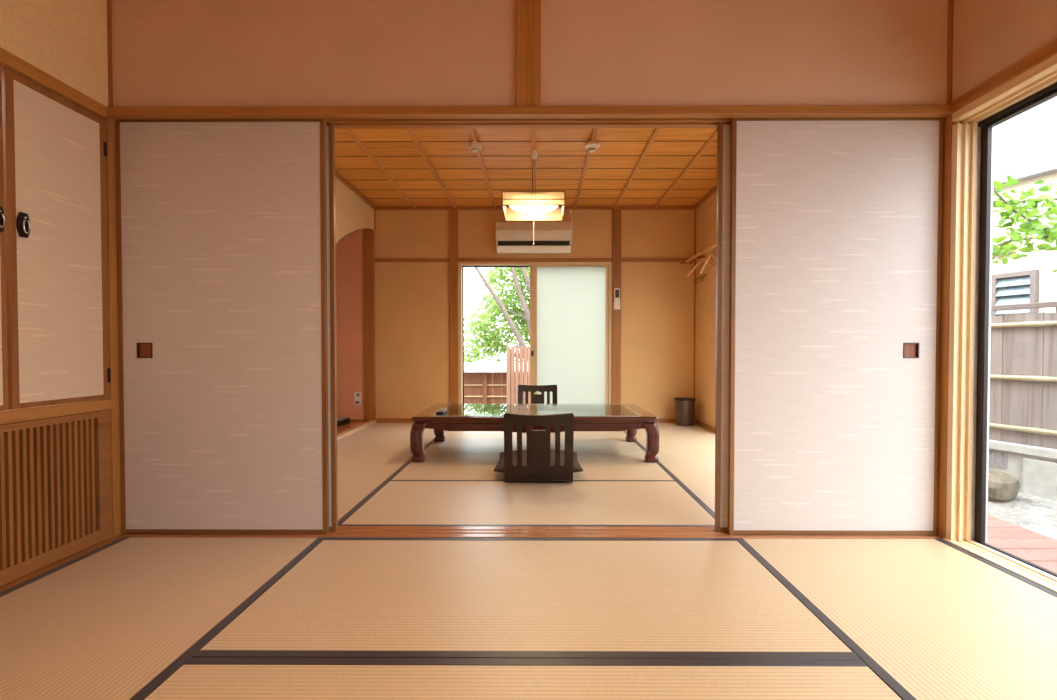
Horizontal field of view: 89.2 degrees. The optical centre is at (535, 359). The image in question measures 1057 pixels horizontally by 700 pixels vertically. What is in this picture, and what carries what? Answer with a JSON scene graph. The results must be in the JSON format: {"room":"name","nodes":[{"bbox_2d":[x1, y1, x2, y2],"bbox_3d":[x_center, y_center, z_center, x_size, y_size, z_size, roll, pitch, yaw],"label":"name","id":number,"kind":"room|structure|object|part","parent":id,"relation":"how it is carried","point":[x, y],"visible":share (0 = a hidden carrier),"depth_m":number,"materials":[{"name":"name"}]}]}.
{"room":"traditional dwelling","nodes":[
{"label":"traditional dwelling","id":0,"kind":"room"},
{"bbox_2d":[104,116,120,536],"bbox_3d":[-1.868,-0.135,2.358,0.110,1.869,0.139,0,1,0],"label":"pillar","id":1,"kind":"structure","parent":0,"point":[110,123],"depth_m":2.30,"materials":[{"name":"brown wood"}]},
{"bbox_2d":[0,0,374,244],"bbox_3d":[-2.102,-0.467,2.317,0.622,2.535,7.270,0,1,0],"label":"wall","id":2,"kind":"structure","parent":0,"point":[66,40],"depth_m":2.10,"materials":[{"name":"beige paint"}]},
{"bbox_2d":[0,47,106,117],"bbox_3d":[-1.869,-1.008,0.475,0.106,0.048,3.571,0,1,0],"label":"beam","id":3,"kind":"structure","parent":2,"relation":"attached to","point":[7,59],"depth_m":2.00,"materials":[{"name":"brown wood"}]},
{"bbox_2d":[0,64,112,585],"bbox_3d":[-2.087,-0.110,1.459,0.561,1.786,1.660,0,1,0],"label":"closet","id":4,"kind":"object","parent":2,"relation":"attached to","point":[56,471],"visible":1,"depth_m":2.02,"materials":[{"name":"brown wood"}]},
{"bbox_3d":[-1.832,-0.408,1.647,0.014,1.133,0.356,0,1,0],"label":"paper panel","id":5,"kind":"part","parent":4,"relation":"part of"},
{"bbox_3d":[-1.818,-0.476,1.812,0.008,0.086,0.045,0,1,0],"label":"handle","id":6,"kind":"part","parent":4,"relation":"part of","materials":[{"name":"brown metal"}]},
{"bbox_3d":[-1.832,-0.413,1.638,0.022,1.182,0.403,0,1,0],"label":"door","id":7,"kind":"part","parent":4,"relation":"part of","materials":[{"name":"brown wood"}]},
{"bbox_3d":[-1.817,-0.478,1.903,0.008,0.086,0.045,0,1,0],"label":"handle","id":8,"kind":"part","parent":4,"relation":"part of","materials":[{"name":"brown metal"}]},
{"bbox_3d":[-2.093,-0.110,1.459,0.550,1.786,1.660,0,1,0],"label":"frame","id":9,"kind":"part","parent":4,"relation":"part of","materials":[{"name":"brown wood"}]},
{"bbox_3d":[-1.829,-0.422,2.066,0.022,1.182,0.430,0,1,0],"label":"door","id":10,"kind":"part","parent":4,"relation":"part of","materials":[{"name":"white paper"}]},
{"bbox_3d":[-1.831,0.496,1.885,0.024,0.549,0.828,0,1,0],"label":"lattice panel","id":11,"kind":"part","parent":4,"relation":"part of","materials":[{"name":"brown wood"}]},
{"bbox_3d":[-1.829,-0.416,2.065,0.014,1.133,0.370,0,1,0],"label":"paper panel","id":12,"kind":"part","parent":4,"relation":"part of","materials":[{"name":"white paper"}]},
{"bbox_2d":[0,537,121,591],"bbox_3d":[-1.832,0.818,0.520,0.081,0.036,3.588,0,1,0],"label":"trim","id":13,"kind":"structure","parent":2,"relation":"attached to","point":[96,546],"depth_m":2.02,"materials":[{"name":"brown wood"}]},
{"bbox_2d":[107,0,112,106],"bbox_3d":[-1.828,-1.403,2.325,0.050,0.664,0.113,0,1,0],"label":"trim","id":14,"kind":"structure","parent":2,"relation":"attached to","point":[109,7],"depth_m":2.27,"materials":[{"name":"brown wood"}]},
{"bbox_2d":[337,420,375,439],"bbox_3d":[-1.797,0.717,5.004,0.055,0.061,1.900,0,1,0],"label":"trim","id":15,"kind":"structure","parent":2,"relation":"attached to","point":[357,428],"depth_m":5.27,"materials":[{"name":"brown wood"}]},
{"bbox_2d":[374,210,375,229],"bbox_3d":[-1.769,-1.538,5.909,0.012,0.223,0.022,0,1,0],"label":"trim","id":16,"kind":"structure","parent":2,"relation":"attached to","point":[374,210],"depth_m":5.90,"materials":[{"name":"brown wood"}]},
{"bbox_2d":[116,526,942,538],"bbox_3d":[-0.032,0.777,2.375,3.562,0.034,0.138,0,1,0],"label":"trim","id":17,"kind":"structure","parent":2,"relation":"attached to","point":[343,531],"depth_m":2.34,"materials":[{"name":"brown wood"}]},
{"bbox_2d":[336,229,363,418],"bbox_3d":[-2.350,-0.485,4.968,1.040,2.465,2.030,0,1,0],"label":"wall","id":18,"kind":"structure","parent":0,"point":[349,250],"depth_m":5.89,"materials":[{"name":"red paint"}]},
{"bbox_2d":[354,392,360,404],"bbox_3d":[-1.960,0.426,5.899,0.080,0.144,0.010,0,1,0],"label":"electrical outlet","id":19,"kind":"object","parent":18,"relation":"attached to","point":[357,395],"visible":1,"depth_m":5.90,"materials":[{"name":"white plastic"}]},
{"bbox_2d":[337,421,367,433],"bbox_3d":[-2.312,0.721,4.985,0.975,0.053,1.855,0,1,0],"label":"floor","id":20,"kind":"structure","parent":0,"point":[352,424],"depth_m":5.50,"materials":[{"name":"brown wood"}]},
{"bbox_2d":[337,417,349,425],"bbox_3d":[-2.199,0.649,5.680,0.395,0.062,0.270,0,1,0],"label":"box","id":21,"kind":"object","parent":20,"relation":"on","point":[341,421],"visible":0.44,"depth_m":5.62,"materials":[{"name":"black plastic"}]},
{"bbox_2d":[363,229,375,420],"bbox_3d":[-1.828,-0.378,5.907,0.106,2.092,0.072,0,1,0],"label":"pillar alcove","id":22,"kind":"structure","parent":0,"point":[368,235],"depth_m":5.87,"materials":[{"name":"brown wood"}]},
{"bbox_2d":[449,210,458,403],"bbox_3d":[-0.901,-0.479,5.970,0.096,2.344,0.132,0,1,0],"label":"pillar","id":23,"kind":"structure","parent":0,"point":[453,214],"depth_m":5.90,"materials":[{"name":"brown wood"}]},
{"bbox_2d":[335,128,716,207],"bbox_3d":[-0.014,-1.648,4.167,3.600,0.033,3.557,0,1,0],"label":"ceiling","id":24,"kind":"structure","parent":0,"point":[656,167],"depth_m":4.55,"materials":[{"name":"brown wood"}]},
{"bbox_2d":[469,141,481,152],"bbox_3d":[-0.454,-1.598,4.041,0.100,0.062,0.100,0,1,0],"label":"smoke detector","id":25,"kind":"object","parent":24,"relation":"attached to","point":[474,146],"visible":1,"depth_m":4.01,"materials":[{"name":"beige plastic"}]},
{"bbox_2d":[502,149,564,244],"bbox_3d":[-0.014,-1.264,4.176,0.470,0.734,0.468,0,1,0],"label":"pendant lamp","id":26,"kind":"object","parent":24,"relation":"hanging from","point":[533,205],"visible":1,"depth_m":4.08,"materials":[{"name":"beige plastic"}]},
{"bbox_3d":[-0.014,-1.195,4.177,0.452,0.106,0.452,0,1,0],"label":"lamp shade","id":27,"kind":"part","parent":26,"relation":"part of","materials":[{"name":"paper"}]},
{"bbox_3d":[-0.014,-1.205,4.177,0.470,0.130,0.468,0,1,0],"label":"frame","id":28,"kind":"part","parent":26,"relation":"part of","materials":[{"name":"brown wood"}]},
{"bbox_2d":[510,206,556,212],"bbox_3d":[-0.014,-1.200,4.177,0.370,0.068,0.370,0,1,0],"label":"diffuser","id":29,"kind":"object","parent":26,"relation":"attached to","point":[525,209],"depth_m":4.17,"materials":[{"name":"white plastic"}]},
{"bbox_2d":[584,141,599,152],"bbox_3d":[0.426,-1.597,4.037,0.116,0.064,0.116,0,1,0],"label":"smoke detector","id":30,"kind":"object","parent":24,"relation":"attached to","point":[591,146],"visible":1,"depth_m":4.01,"materials":[{"name":"beige plastic"}]},
{"bbox_2d":[111,0,947,106],"bbox_3d":[-0.023,-1.402,2.312,3.600,0.666,0.122,0,1,0],"label":"wall","id":31,"kind":"structure","parent":0,"point":[166,53],"depth_m":2.27,"materials":[{"name":"brown paint"}]},
{"bbox_2d":[115,119,328,533],"bbox_3d":[-1.361,-0.141,2.336,0.903,1.807,0.022,0,1,0],"label":"door","id":32,"kind":"structure","parent":31,"relation":"in","point":[222,223],"depth_m":2.33,"materials":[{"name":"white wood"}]},
{"bbox_3d":[-1.699,-0.041,2.336,0.067,0.067,0.014,0,1,0],"label":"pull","id":33,"kind":"part","parent":32,"relation":"part of","materials":[{"name":"brown wood"}]},
{"bbox_3d":[-1.699,-0.041,2.341,0.067,0.067,0.001,0,1,0],"label":"recess plate","id":34,"kind":"part","parent":32,"relation":"part of","materials":[{"name":"brown wood"}]},
{"bbox_2d":[326,123,337,530],"bbox_3d":[-1.334,-0.142,2.374,0.898,1.807,0.022,0,1,0],"label":"door","id":35,"kind":"structure","parent":31,"relation":"in","point":[330,127],"depth_m":2.36,"materials":[{"name":"brown wood"}]},
{"bbox_3d":[-1.334,-0.142,2.374,0.860,1.767,0.016,0,1,0],"label":"paper panel","id":36,"kind":"part","parent":35,"relation":"part of","materials":[{"name":"white paper"}]},
{"bbox_2d":[106,105,952,128],"bbox_3d":[-0.032,-1.051,2.326,3.562,0.035,0.148,0,1,0],"label":"lintel","id":37,"kind":"object","parent":31,"relation":"attached to","point":[675,116],"visible":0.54,"depth_m":2.26,"materials":[{"name":"brown wood"}]},
{"bbox_2d":[715,122,730,531],"bbox_3d":[1.249,-0.142,2.361,0.900,1.807,0.022,0,1,0],"label":"door","id":38,"kind":"structure","parent":31,"relation":"in","point":[723,128],"depth_m":2.35,"materials":[{"name":"brown wood"}]},
{"bbox_3d":[1.249,-0.142,2.361,0.862,1.807,0.020,0,1,0],"label":"rail","id":39,"kind":"part","parent":38,"relation":"part of","materials":[{"name":"brown wood"}]},
{"bbox_3d":[1.249,-0.142,2.361,0.862,1.767,0.016,0,1,0],"label":"paper panel","id":40,"kind":"part","parent":38,"relation":"part of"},
{"bbox_2d":[728,118,943,534],"bbox_3d":[1.296,-0.141,2.322,0.904,1.807,0.022,0,1,0],"label":"door","id":41,"kind":"structure","parent":31,"relation":"in","point":[836,224],"depth_m":2.31,"materials":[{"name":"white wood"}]},
{"bbox_3d":[1.622,-0.041,2.325,0.067,0.067,0.001,0,1,0],"label":"recess plate","id":42,"kind":"part","parent":41,"relation":"part of","materials":[{"name":"brown wood"}]},
{"bbox_3d":[1.622,-0.041,2.319,0.067,0.067,0.014,0,1,0],"label":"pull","id":43,"kind":"part","parent":41,"relation":"part of","materials":[{"name":"brown wood"}]},
{"bbox_2d":[375,210,693,417],"bbox_3d":[-0.005,-0.480,5.982,3.800,2.415,0.120,0,1,0],"label":"wall","id":44,"kind":"structure","parent":0,"point":[412,358],"depth_m":5.92,"materials":[{"name":"paint"}]},
{"bbox_2d":[335,170,716,209],"bbox_3d":[-0.016,-1.633,4.159,3.535,0.037,3.520,0,1,0],"label":"crown molding","id":45,"kind":"structure","parent":44,"relation":"attached to","point":[338,176],"depth_m":5.86,"materials":[{"name":"brown wood"}]},
{"bbox_2d":[376,418,675,422],"bbox_3d":[-0.002,0.686,5.949,3.523,0.075,0.032,0,1,0],"label":"baseboard","id":46,"kind":"structure","parent":44,"relation":"attached to","point":[660,420],"depth_m":5.94,"materials":[{"name":"brown wood"}]},
{"bbox_2d":[496,222,571,252],"bbox_3d":[-0.019,-1.318,5.793,0.810,0.312,0.222,0,1,0],"label":"air conditioner","id":47,"kind":"object","parent":44,"relation":"attached to","point":[511,237],"visible":0.98,"depth_m":5.70,"materials":[{"name":"white plastic"}]},
{"bbox_3d":[-0.019,-1.424,5.687,0.802,0.068,0.004,0,1,0],"label":"panel","id":48,"kind":"part","parent":47,"relation":"part of","materials":[{"name":"beige plastic"}]},
{"bbox_2d":[498,241,569,245],"bbox_3d":[-0.019,-1.248,5.745,0.766,0.042,0.054,0,1,0],"label":"vent","id":49,"kind":"object","parent":47,"relation":"attached to","point":[500,243],"depth_m":5.74,"materials":[{"name":"black plastic"}]},
{"bbox_2d":[374,258,694,261],"bbox_3d":[-0.007,-1.097,5.912,3.535,0.040,0.035,0,1,0],"label":"beam","id":50,"kind":"structure","parent":44,"relation":"attached to","point":[375,259],"depth_m":5.89,"materials":[{"name":"brown wood"}]},
{"bbox_2d":[458,262,611,403],"bbox_3d":[-0.004,-0.178,5.980,1.698,1.801,0.115,0,1,0],"label":"window","id":51,"kind":"structure","parent":44,"relation":"in","point":[571,302],"depth_m":5.94,"materials":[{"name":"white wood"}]},
{"bbox_3d":[-0.418,-0.182,6.007,0.795,1.734,0.022,0,1,0],"label":"sash","id":52,"kind":"part","parent":51,"relation":"part of","materials":[{"name":"brown metal"}]},
{"bbox_3d":[0.374,-0.181,5.952,0.870,1.734,0.028,0,1,0],"label":"sash","id":53,"kind":"part","parent":51,"relation":"part of","materials":[{"name":"brown wood"}]},
{"bbox_3d":[0.397,-0.193,5.951,0.772,1.680,0.004,0,1,0],"label":"frosted pane","id":54,"kind":"part","parent":51,"relation":"part of","materials":[{"name":"white glass"}]},
{"bbox_2d":[569,209,572,246],"bbox_3d":[0.391,-1.442,5.881,0.048,0.417,0.039,0,1,0],"label":"pipe","id":55,"kind":"object","parent":44,"relation":"attached to","point":[570,210],"visible":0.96,"depth_m":5.87,"materials":[{"name":"beige plastic"}]},
{"bbox_2d":[612,209,620,403],"bbox_3d":[0.893,-0.479,5.961,0.096,2.344,0.132,0,1,0],"label":"pillar","id":56,"kind":"structure","parent":0,"point":[616,213],"depth_m":5.89,"materials":[{"name":"brown wood"}]},
{"bbox_2d":[614,288,619,309],"bbox_3d":[0.894,-0.667,5.877,0.070,0.233,0.028,0,1,0],"label":"remote control","id":57,"kind":"object","parent":56,"relation":"attached to","point":[616,290],"visible":1,"depth_m":5.87,"materials":[{"name":"white plastic"}]},
{"bbox_2d":[695,0,1056,426],"bbox_3d":[1.812,-0.468,2.337,0.140,2.535,7.350,0,1,0],"label":"wall","id":58,"kind":"structure","parent":0,"point":[990,36],"depth_m":2.17,"materials":[{"name":"brown paint"}]},
{"bbox_2d":[693,209,695,418],"bbox_3d":[1.758,-0.478,5.910,0.024,2.343,0.026,0,1,0],"label":"trim","id":59,"kind":"structure","parent":58,"relation":"attached to","point":[695,209],"depth_m":5.89,"materials":[{"name":"brown wood"}]},
{"bbox_2d":[680,242,716,263],"bbox_3d":[1.666,-1.058,5.274,0.179,0.039,1.204,0,1,0],"label":"rail","id":60,"kind":"object","parent":58,"relation":"attached to","point":[699,255],"visible":0.7,"depth_m":5.56,"materials":[{"name":"brown wood"}]},
{"bbox_2d":[687,250,715,275],"bbox_3d":[1.648,-0.962,5.274,0.038,0.242,0.396,-1,1,-35],"label":"hanger","id":61,"kind":"object","parent":60,"relation":"hanging from","point":[701,260],"visible":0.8,"depth_m":5.30,"materials":[{"name":"brown wood"}]},
{"bbox_3d":[1.648,-0.919,5.274,0.026,0.156,0.396,-1,1,-33],"label":"arm","id":62,"kind":"part","parent":61,"relation":"part of","materials":[{"name":"brown wood"}]},
{"bbox_2d":[699,245,715,272],"bbox_3d":[1.647,-0.957,5.034,0.044,0.242,0.396,0,1,-14],"label":"hanger","id":63,"kind":"object","parent":60,"relation":"hanging from","point":[710,255],"visible":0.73,"depth_m":5.10,"materials":[{"name":"brown wood"}]},
{"bbox_3d":[1.647,-0.915,5.035,0.026,0.156,0.396,0,1,-12],"label":"arm","id":64,"kind":"part","parent":63,"relation":"part of","materials":[{"name":"brown wood"}]},
{"bbox_2d":[694,419,714,432],"bbox_3d":[1.755,0.721,4.180,0.032,0.075,3.488,0,1,0],"label":"baseboard","id":65,"kind":"structure","parent":58,"relation":"attached to","point":[709,427],"depth_m":5.53,"materials":[{"name":"brown wood"}]},
{"bbox_2d":[946,0,953,104],"bbox_3d":[1.771,-1.403,2.308,0.061,0.664,0.112,0,1,0],"label":"trim","id":66,"kind":"structure","parent":58,"relation":"attached to","point":[950,2],"depth_m":2.25,"materials":[{"name":"brown wood"}]},
{"bbox_2d":[943,54,1056,592],"bbox_3d":[1.816,-0.113,0.880,0.167,1.883,2.783,0,1,0],"label":"window","id":67,"kind":"structure","parent":58,"relation":"in","point":[972,169],"depth_m":2.23,"materials":[{"name":"brown wood"}]},
{"bbox_3d":[1.781,0.801,0.898,0.097,0.026,2.782,0,1,0],"label":"sill","id":68,"kind":"part","parent":67,"relation":"part of","materials":[{"name":"brown wood"}]},
{"bbox_3d":[1.856,-0.077,1.552,0.018,1.768,1.382,0,1,0],"label":"sash","id":69,"kind":"part","parent":67,"relation":"part of","materials":[{"name":"brown metal"}]},
{"bbox_3d":[1.863,0.809,0.898,0.064,0.038,2.727,0,1,0],"label":"aluminium sill","id":70,"kind":"part","parent":67,"relation":"part of","materials":[{"name":"silver metal"}]},
{"bbox_2d":[950,39,1056,112],"bbox_3d":[1.754,-1.024,0.463,0.038,0.048,3.584,0,1,0],"label":"beam","id":71,"kind":"structure","parent":58,"relation":"attached to","point":[1049,50],"depth_m":1.98,"materials":[{"name":"brown wood"}]},
{"bbox_2d":[937,114,967,537],"bbox_3d":[1.805,-0.135,2.340,0.113,1.869,0.137,0,1,0],"label":"pillar","id":72,"kind":"structure","parent":0,"point":[948,122],"depth_m":2.29,"materials":[{"name":"brown wood"}]},
{"bbox_2d":[988,491,1056,539],"bbox_3d":[2.006,1.052,8.012,28.000,0.200,32.000,0,1,0],"label":"ground","id":73,"kind":"structure","parent":0,"point":[1037,514],"depth_m":3.65,"materials":[{"name":"grey gravel"}]},
{"bbox_2d":[464,362,527,403],"bbox_3d":[-0.435,0.493,8.534,6.314,0.902,0.320,0,1,0],"label":"fence","id":74,"kind":"object","parent":73,"relation":"on","point":[484,382],"visible":0.09,"depth_m":8.51,"materials":[{"name":"brown wood"}]},
{"bbox_3d":[-0.802,0.571,8.486,0.070,0.747,0.013,0,1,0],"label":"post","id":75,"kind":"part","parent":74,"relation":"part of","materials":[{"name":"brown wood"}]},
{"bbox_3d":[-0.442,0.583,8.504,6.100,0.026,0.026,0,1,0],"label":"bamboo rail","id":76,"kind":"part","parent":74,"relation":"part of","materials":[{"name":"beige wood"}]},
{"bbox_3d":[-0.442,0.403,8.500,6.100,0.026,0.026,0,1,0],"label":"bamboo rail","id":77,"kind":"part","parent":74,"relation":"part of","materials":[{"name":"beige wood"}]},
{"bbox_2d":[464,267,529,361],"bbox_3d":[-0.103,-1.037,10.465,3.272,3.896,2.015,0,1,-8],"label":"tree","id":78,"kind":"object","parent":73,"relation":"on","point":[500,306],"visible":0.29,"depth_m":10.18,"materials":[{"name":"green plant"}]},
{"bbox_2d":[507,347,529,403],"bbox_3d":[-0.049,0.394,7.345,0.688,1.147,0.070,0,1,0],"label":"slatted screen","id":79,"kind":"object","parent":73,"relation":"on","point":[515,356],"visible":0.27,"depth_m":7.31,"materials":[{"name":"brown wood"}]},
{"bbox_2d":[988,470,1020,502],"bbox_3d":[3.398,0.944,4.022,0.399,0.225,0.316,0,1,0],"label":"rock","id":80,"kind":"object","parent":73,"relation":"on","point":[1003,487],"visible":0.48,"depth_m":3.90,"materials":[{"name":"grey stone"}]},
{"bbox_2d":[987,515,1056,573],"bbox_3d":[2.111,0.932,2.411,0.402,0.268,7.204,0,1,0],"label":"deck","id":81,"kind":"object","parent":73,"relation":"on","point":[1038,549],"visible":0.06,"depth_m":2.33,"materials":[{"name":"wood"}]},
{"bbox_2d":[989,440,1056,499],"bbox_3d":[3.904,0.851,4.079,0.225,0.364,7.600,0,1,-17],"label":"wall","id":82,"kind":"structure","parent":73,"relation":"on","point":[1035,468],"depth_m":4.11,"materials":[{"name":"grey concrete"}]},
{"bbox_2d":[989,301,1056,448],"bbox_3d":[3.888,0.115,4.090,0.124,1.106,7.658,0,1,-17],"label":"fence","id":83,"kind":"object","parent":82,"relation":"on","point":[1023,353],"visible":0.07,"depth_m":4.20,"materials":[{"name":"brown wood"}]},
{"bbox_3d":[3.860,0.546,4.060,0.045,0.043,7.600,0,1,-17],"label":"bamboo rail","id":84,"kind":"part","parent":83,"relation":"part of","materials":[{"name":"beige wood"}]},
{"bbox_3d":[3.860,0.146,4.052,0.045,0.043,7.600,0,1,-17],"label":"bamboo rail","id":85,"kind":"part","parent":83,"relation":"part of","materials":[{"name":"beige wood"}]},
{"bbox_3d":[3.892,-0.417,4.051,0.070,0.040,7.600,0,1,-17],"label":"rail","id":86,"kind":"part","parent":83,"relation":"part of","materials":[{"name":"grey wood"}]},
{"bbox_3d":[3.860,-0.274,4.044,0.045,0.043,7.600,0,1,-17],"label":"bamboo rail","id":87,"kind":"part","parent":83,"relation":"part of","materials":[{"name":"beige wood"}]},
{"bbox_2d":[991,96,1056,315],"bbox_3d":[6.748,-0.914,3.086,3.170,3.932,6.900,0,1,-17],"label":"house","id":88,"kind":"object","parent":73,"relation":"on","point":[1025,144],"visible":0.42,"depth_m":5.07,"materials":[{"name":"white paint"}]},
{"bbox_2d":[992,175,1056,272],"bbox_3d":[3.484,-0.198,3.042,1.796,2.506,1.162,0,1,0],"label":"leafy tree","id":89,"kind":"object","parent":73,"relation":"on","point":[1045,233],"visible":0.91,"depth_m":3.30,"materials":[{"name":"green plant"}]},
{"bbox_3d":[-0.023,0.843,2.347,3.800,0.085,7.460,0,1,0],"label":"floor","id":90,"kind":"structure","parent":0,"visible":0},
{"bbox_2d":[0,537,324,699],"bbox_3d":[-1.346,0.799,1.433,0.876,0.036,1.757,0,1,0],"label":"mat","id":91,"kind":"object","parent":90,"relation":"on","point":[116,620],"visible":0.82,"depth_m":1.65,"materials":[{"name":"wicker"}]},
{"bbox_2d":[337,453,412,525],"bbox_3d":[-1.337,0.762,3.314,0.876,0.036,1.724,0,1,0],"label":"mat","id":92,"kind":"object","parent":90,"relation":"on","point":[360,476],"visible":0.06,"depth_m":3.46,"materials":[{"name":"wicker"}]},
{"bbox_2d":[337,422,445,452],"bbox_3d":[-1.328,0.727,5.058,0.876,0.036,1.760,0,1,0],"label":"mat","id":93,"kind":"object","parent":90,"relation":"on","point":[379,437],"visible":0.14,"depth_m":4.82,"materials":[{"name":"wicker"}]},
{"bbox_2d":[144,657,901,699],"bbox_3d":[-0.030,0.809,0.967,1.758,0.036,0.877,0,1,0],"label":"mat","id":94,"kind":"object","parent":90,"relation":"on","point":[199,678],"visible":1,"depth_m":1.31,"materials":[{"name":"wicker"}]},
{"bbox_2d":[192,537,859,658],"bbox_3d":[-0.026,0.791,1.857,1.758,0.036,0.896,0,1,0],"label":"mat","id":95,"kind":"object","parent":90,"relation":"on","point":[348,597],"visible":0.75,"depth_m":1.68,"materials":[{"name":"wicker"}]},
{"bbox_2d":[339,481,714,526],"bbox_3d":[-0.021,0.771,2.872,1.758,0.036,0.854,0,1,0],"label":"mat","id":96,"kind":"object","parent":90,"relation":"on","point":[398,503],"visible":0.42,"depth_m":2.78,"materials":[{"name":"wicker"}]},
{"bbox_2d":[504,413,573,482],"bbox_3d":[0.020,0.525,3.365,0.414,0.435,0.487,0,1,0],"label":"chair","id":97,"kind":"object","parent":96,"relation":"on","point":[538,469],"visible":1,"depth_m":3.19,"materials":[{"name":"brown wood"}]},
{"bbox_2d":[494,450,582,472],"bbox_3d":[0.019,0.677,3.576,0.550,0.108,0.550,0,1,0],"label":"floor cushion","id":98,"kind":"object","parent":97,"relation":"on","point":[499,467],"visible":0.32,"depth_m":3.42,"materials":[{"name":"brown fabric"}]},
{"bbox_2d":[390,453,674,480],"bbox_3d":[-0.016,0.754,3.738,1.758,0.036,0.874,0,1,0],"label":"mat","id":99,"kind":"object","parent":90,"relation":"on","point":[436,466],"visible":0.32,"depth_m":3.68,"materials":[{"name":"wicker"}]},
{"bbox_2d":[410,404,659,462],"bbox_3d":[-0.004,0.563,4.302,1.794,0.324,0.956,0,1,0],"label":"table","id":100,"kind":"object","parent":99,"relation":"on","point":[424,419],"visible":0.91,"depth_m":3.86,"materials":[{"name":"brown wood"}]},
{"bbox_3d":[-0.836,0.595,3.896,0.130,0.278,0.130,0,1,0],"label":"leg","id":101,"kind":"part","parent":100,"relation":"part of","materials":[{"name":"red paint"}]},
{"bbox_3d":[-0.832,0.578,4.718,0.130,0.278,0.130,0,1,0],"label":"leg","id":102,"kind":"part","parent":100,"relation":"part of","materials":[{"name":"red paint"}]},
{"bbox_2d":[432,404,640,416],"bbox_3d":[0.007,0.398,4.296,1.506,0.005,0.855,0,1,0],"label":"sheet","id":103,"kind":"object","parent":100,"relation":"on","point":[579,410],"visible":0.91,"depth_m":4.20,"materials":[{"name":"clear glass"}]},
{"bbox_2d":[436,408,446,413],"bbox_3d":[-0.709,0.388,4.057,0.056,0.024,0.182,0,1,0],"label":"remote control","id":104,"kind":"object","parent":103,"relation":"on","point":[442,410],"visible":1,"depth_m":4.00,"materials":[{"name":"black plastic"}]},
{"bbox_3d":[0.828,0.578,4.709,0.130,0.278,0.130,0,1,0],"label":"leg","id":105,"kind":"part","parent":100,"relation":"part of","materials":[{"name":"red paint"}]},
{"bbox_3d":[0.824,0.595,3.888,0.130,0.278,0.130,0,1,0],"label":"leg","id":106,"kind":"part","parent":100,"relation":"part of","materials":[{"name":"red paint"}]},
{"bbox_2d":[425,435,644,453],"bbox_3d":[-0.012,0.737,4.617,1.758,0.034,0.875,0,1,0],"label":"mat","id":107,"kind":"object","parent":90,"relation":"on","point":[616,444],"visible":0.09,"depth_m":4.56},
{"bbox_2d":[445,431,625,434],"bbox_3d":[-0.007,0.720,5.492,1.758,0.034,0.865,0,1,0],"label":"mat","id":108,"kind":"object","parent":90,"relation":"on","point":[446,432],"visible":0.04,"depth_m":5.16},
{"bbox_2d":[518,385,556,432],"bbox_3d":[0.021,0.484,5.439,0.414,0.435,0.487,0,1,0],"label":"chair","id":109,"kind":"object","parent":108,"relation":"on","point":[535,398],"visible":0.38,"depth_m":5.64,"materials":[{"name":"brown wood"}]},
{"bbox_3d":[0.021,0.480,5.619,0.414,0.435,0.127,0,1,0],"label":"backrest","id":110,"kind":"part","parent":109,"relation":"part of","materials":[{"name":"brown wood"}]},
{"bbox_2d":[624,423,714,453],"bbox_3d":[1.306,0.728,5.045,0.870,0.036,1.760,0,1,0],"label":"mat","id":111,"kind":"object","parent":90,"relation":"on","point":[673,438],"visible":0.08,"depth_m":4.82,"materials":[{"name":"wicker"}]},
{"bbox_2d":[674,397,695,425],"bbox_3d":[1.594,0.553,5.724,0.231,0.287,0.231,0,1,0],"label":"waste bin","id":112,"kind":"object","parent":111,"relation":"on","point":[684,406],"visible":1,"depth_m":5.64,"materials":[{"name":"brown metal"}]},
{"bbox_2d":[656,454,714,518],"bbox_3d":[1.297,0.762,3.301,0.870,0.036,1.724,0,1,0],"label":"mat","id":113,"kind":"object","parent":90,"relation":"on","point":[695,473],"visible":0.08,"depth_m":3.50,"materials":[{"name":"wicker"}]},
{"bbox_2d":[735,538,1056,699],"bbox_3d":[1.293,0.800,1.419,0.880,0.036,1.757,0,1,0],"label":"mat","id":114,"kind":"object","parent":90,"relation":"on","point":[933,619],"visible":0.82,"depth_m":1.65,"materials":[{"name":"wicker"}]}
]}

